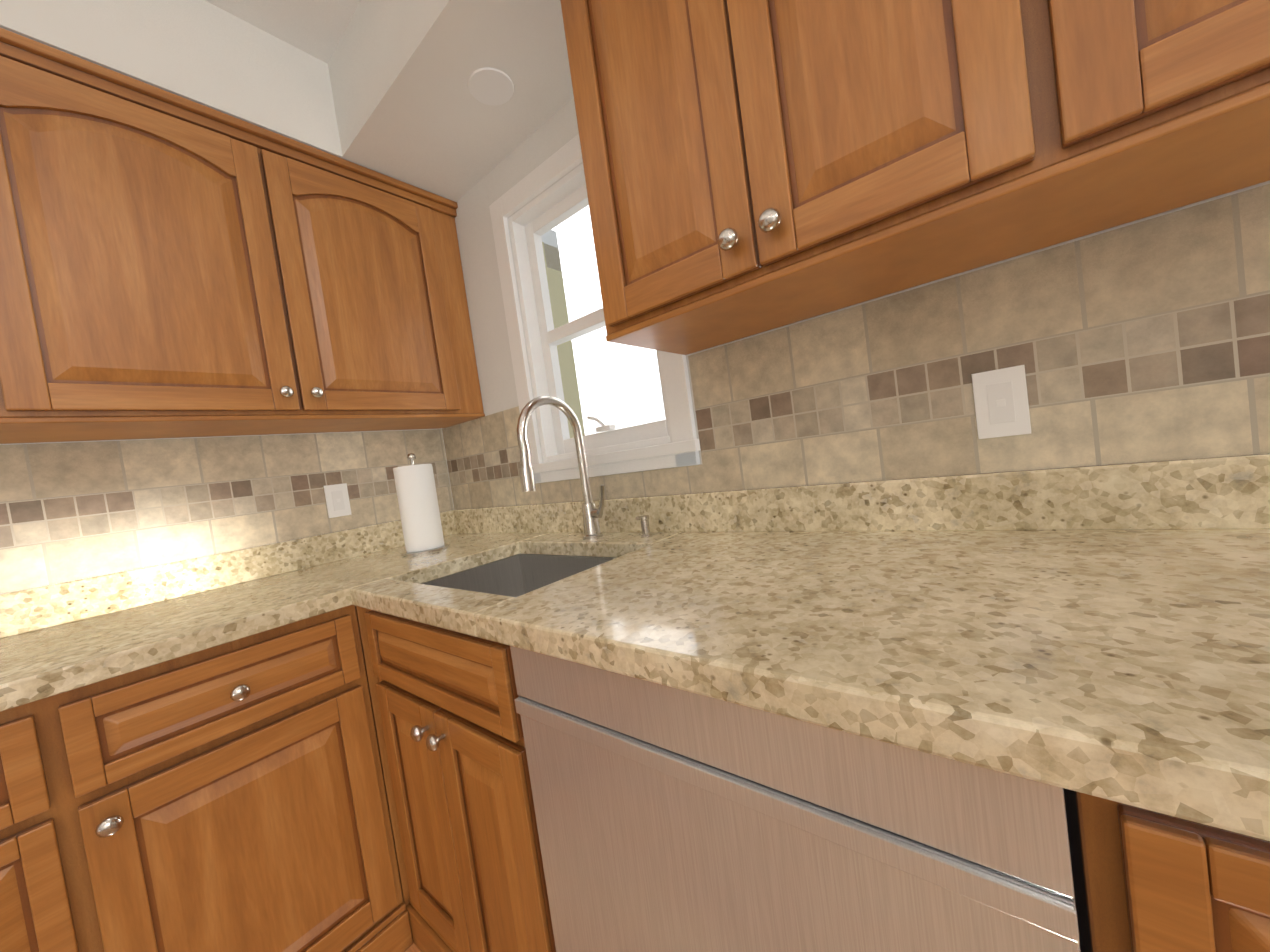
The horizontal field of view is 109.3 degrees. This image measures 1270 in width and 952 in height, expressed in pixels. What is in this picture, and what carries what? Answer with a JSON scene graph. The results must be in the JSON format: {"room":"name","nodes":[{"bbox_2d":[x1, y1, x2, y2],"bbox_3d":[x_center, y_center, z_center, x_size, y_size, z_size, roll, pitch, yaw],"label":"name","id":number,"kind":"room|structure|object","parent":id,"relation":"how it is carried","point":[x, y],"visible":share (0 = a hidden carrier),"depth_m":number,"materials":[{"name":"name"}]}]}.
{"room":"kitchen","nodes":[
{"label":"kitchen","id":0,"kind":"room"},
{"bbox_2d":[405,942,420,951],"bbox_3d":[-0.160,1.206,-0.683,4.120,0.050,3.790,-6,3,39],"label":"floor","id":1,"kind":"structure","parent":0,"point":[413,948],"depth_m":1.11,"materials":[{"name":"brown wood"}]},
{"bbox_2d":[0,675,171,951],"bbox_3d":[-1.355,0.856,0.658,0.598,0.870,0.856,-6,3,39],"label":"base cabinet","id":2,"kind":"object","parent":1,"relation":"on","point":[78,862],"depth_m":0.75,"materials":[{"name":"brown wood"}]},
{"bbox_2d":[0,537,343,711],"bbox_3d":[-1.308,0.333,0.761,0.627,0.140,1.260,-6,3,39],"label":"countertop","id":3,"kind":"structure","parent":2,"relation":"on","point":[55,639],"depth_m":1.05,"materials":[{"name":"beige stone"}]},
{"bbox_2d":[120,605,412,951],"bbox_3d":[-0.988,0.788,1.116,0.598,0.870,0.465,-6,3,39],"label":"base cabinet","id":4,"kind":"object","parent":1,"relation":"on","point":[229,796],"depth_m":0.94,"materials":[{"name":"brown wood"}]},
{"bbox_2d":[355,606,555,951],"bbox_3d":[-0.222,0.680,1.163,0.665,0.870,0.640,-6,3,39],"label":"base cabinet","id":5,"kind":"object","parent":1,"relation":"on","point":[453,759],"visible":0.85,"depth_m":0.89,"materials":[{"name":"brown wood"}]},
{"bbox_2d":[510,646,1080,951],"bbox_3d":[0.288,0.627,0.751,0.634,0.864,0.598,-6,3,39],"label":"dishwasher","id":6,"kind":"object","parent":1,"relation":"on","point":[670,819],"visible":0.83,"depth_m":0.46,"materials":[{"name":"grey metal"}]},
{"bbox_2d":[1063,788,1269,951],"bbox_3d":[1.009,0.547,0.157,1.226,0.870,0.640,-6,3,39],"label":"base cabinet","id":7,"kind":"object","parent":1,"relation":"on","point":[1145,880],"visible":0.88,"depth_m":0.28,"materials":[{"name":"brown wood"}]},
{"bbox_2d":[311,453,1269,840],"bbox_3d":[0.234,0.122,0.718,3.098,0.140,0.636,-6,3,39],"label":"countertop","id":8,"kind":"structure","parent":7,"relation":"on","point":[1100,631],"depth_m":0.53,"materials":[{"name":"beige stone"}]},
{"bbox_2d":[393,453,449,556],"bbox_3d":[-0.723,0.088,1.504,0.150,0.330,0.150,-6,3,39],"label":"paper towel holder","id":9,"kind":"object","parent":8,"relation":"on","point":[419,509],"visible":1,"depth_m":1.46,"materials":[{"name":"white paper"}]},
{"bbox_2d":[422,554,614,597],"bbox_3d":[-0.272,0.346,1.117,0.564,0.193,0.424,-6,3,39],"label":"sink basin","id":10,"kind":"object","parent":8,"relation":"in","point":[517,575],"visible":0.1,"depth_m":1.35,"materials":[{"name":"silver metal"}]},
{"bbox_2d":[517,396,603,538],"bbox_3d":[-0.190,-0.017,1.217,0.111,0.411,0.249,-6,3,39],"label":"tap","id":11,"kind":"object","parent":8,"relation":"on","point":[592,513],"visible":1,"depth_m":1.27,"materials":[{"name":"silver metal"}]},
{"bbox_2d":[635,515,651,537],"bbox_3d":[0.022,0.132,1.188,0.032,0.060,0.046,-6,3,39],"label":"soap dispenser","id":12,"kind":"object","parent":8,"relation":"on","point":[644,521],"visible":0.98,"depth_m":1.18,"materials":[{"name":"silver metal"}]},
{"bbox_2d":[0,0,1269,593],"bbox_3d":[-1.490,0.027,0.755,7.790,2.540,4.640,-6,3,39],"label":"wall","id":13,"kind":"structure","parent":0,"point":[380,86],"depth_m":1.23,"materials":[{"name":"beige paint"}]},
{"bbox_2d":[0,75,67,443],"bbox_3d":[-1.644,-0.438,0.678,0.342,0.766,0.871,-6,3,39],"label":"upper cabinet","id":14,"kind":"object","parent":13,"relation":"attached to","point":[31,405],"depth_m":0.91,"materials":[{"name":"brown wood"}]},
{"bbox_2d":[0,429,451,593],"bbox_3d":[-1.396,0.134,1.173,0.010,0.447,1.920,-6,3,39],"label":"tile backsplash","id":15,"kind":"structure","parent":13,"relation":"attached to","point":[70,511],"depth_m":1.29,"materials":[{"name":"beige tile"}]},
{"bbox_2d":[324,483,351,517],"bbox_3d":[-1.047,0.086,1.590,0.009,0.114,0.070,-6,3,39],"label":"electrical outlet","id":16,"kind":"object","parent":15,"relation":"attached to","point":[337,500],"visible":1,"depth_m":1.59,"materials":[{"name":"white plastic"}]},
{"bbox_2d":[0,27,484,441],"bbox_3d":[-1.101,-0.539,1.357,0.342,0.766,1.149,-6,3,39],"label":"upper cabinet","id":17,"kind":"object","parent":13,"relation":"attached to","point":[172,265],"depth_m":1.15,"materials":[{"name":"brown wood"}]},
{"bbox_2d":[467,67,513,105],"bbox_3d":[-0.386,-1.041,1.209,0.120,0.004,0.120,-6,3,39],"label":"recessed light","id":18,"kind":"object","parent":13,"relation":"in","point":[490,86],"visible":1,"depth_m":1.20,"materials":[{"name":"white"}]},
{"bbox_2d":[489,134,700,482],"bbox_3d":[-0.131,-0.483,1.391,0.700,0.960,0.150,-6,3,39],"label":"kitchen window","id":19,"kind":"structure","parent":13,"relation":"in","point":[671,440],"depth_m":1.46,"materials":[{"name":"white paint"}]},
{"bbox_2d":[560,0,967,354],"bbox_3d":[0.259,-0.705,0.771,0.722,0.766,0.332,-6,3,39],"label":"upper cabinet","id":20,"kind":"object","parent":13,"relation":"attached to","point":[754,166],"depth_m":0.68,"materials":[{"name":"brown wood"}]},
{"bbox_2d":[440,184,1269,509],"bbox_3d":[0.395,-0.156,0.952,3.100,0.347,0.011,-6,3,39],"label":"tile backsplash","id":21,"kind":"structure","parent":13,"relation":"attached to","point":[1146,340],"depth_m":0.76,"materials":[{"name":"beige tile"}]},
{"bbox_2d":[971,365,1030,438],"bbox_3d":[0.620,-0.124,0.765,0.070,0.114,0.009,-6,3,39],"label":"electrical outlet","id":22,"kind":"object","parent":21,"relation":"attached to","point":[1001,402],"visible":1,"depth_m":0.76,"materials":[{"name":"white plastic"}]},
{"bbox_2d":[936,0,1269,269],"bbox_3d":[0.808,-0.764,0.323,0.969,0.766,0.332,-6,3,39],"label":"upper cabinet","id":23,"kind":"object","parent":13,"relation":"attached to","point":[1068,120],"depth_m":0.48,"materials":[{"name":"brown wood"}]},
{"label":"outside","id":24,"kind":"structure","parent":0,"visible":0},
{"bbox_2d":[551,205,664,434],"bbox_3d":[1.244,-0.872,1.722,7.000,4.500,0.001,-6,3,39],"label":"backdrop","id":25,"kind":"structure","parent":24,"point":[619,386],"depth_m":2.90,"materials":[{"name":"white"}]}
]}

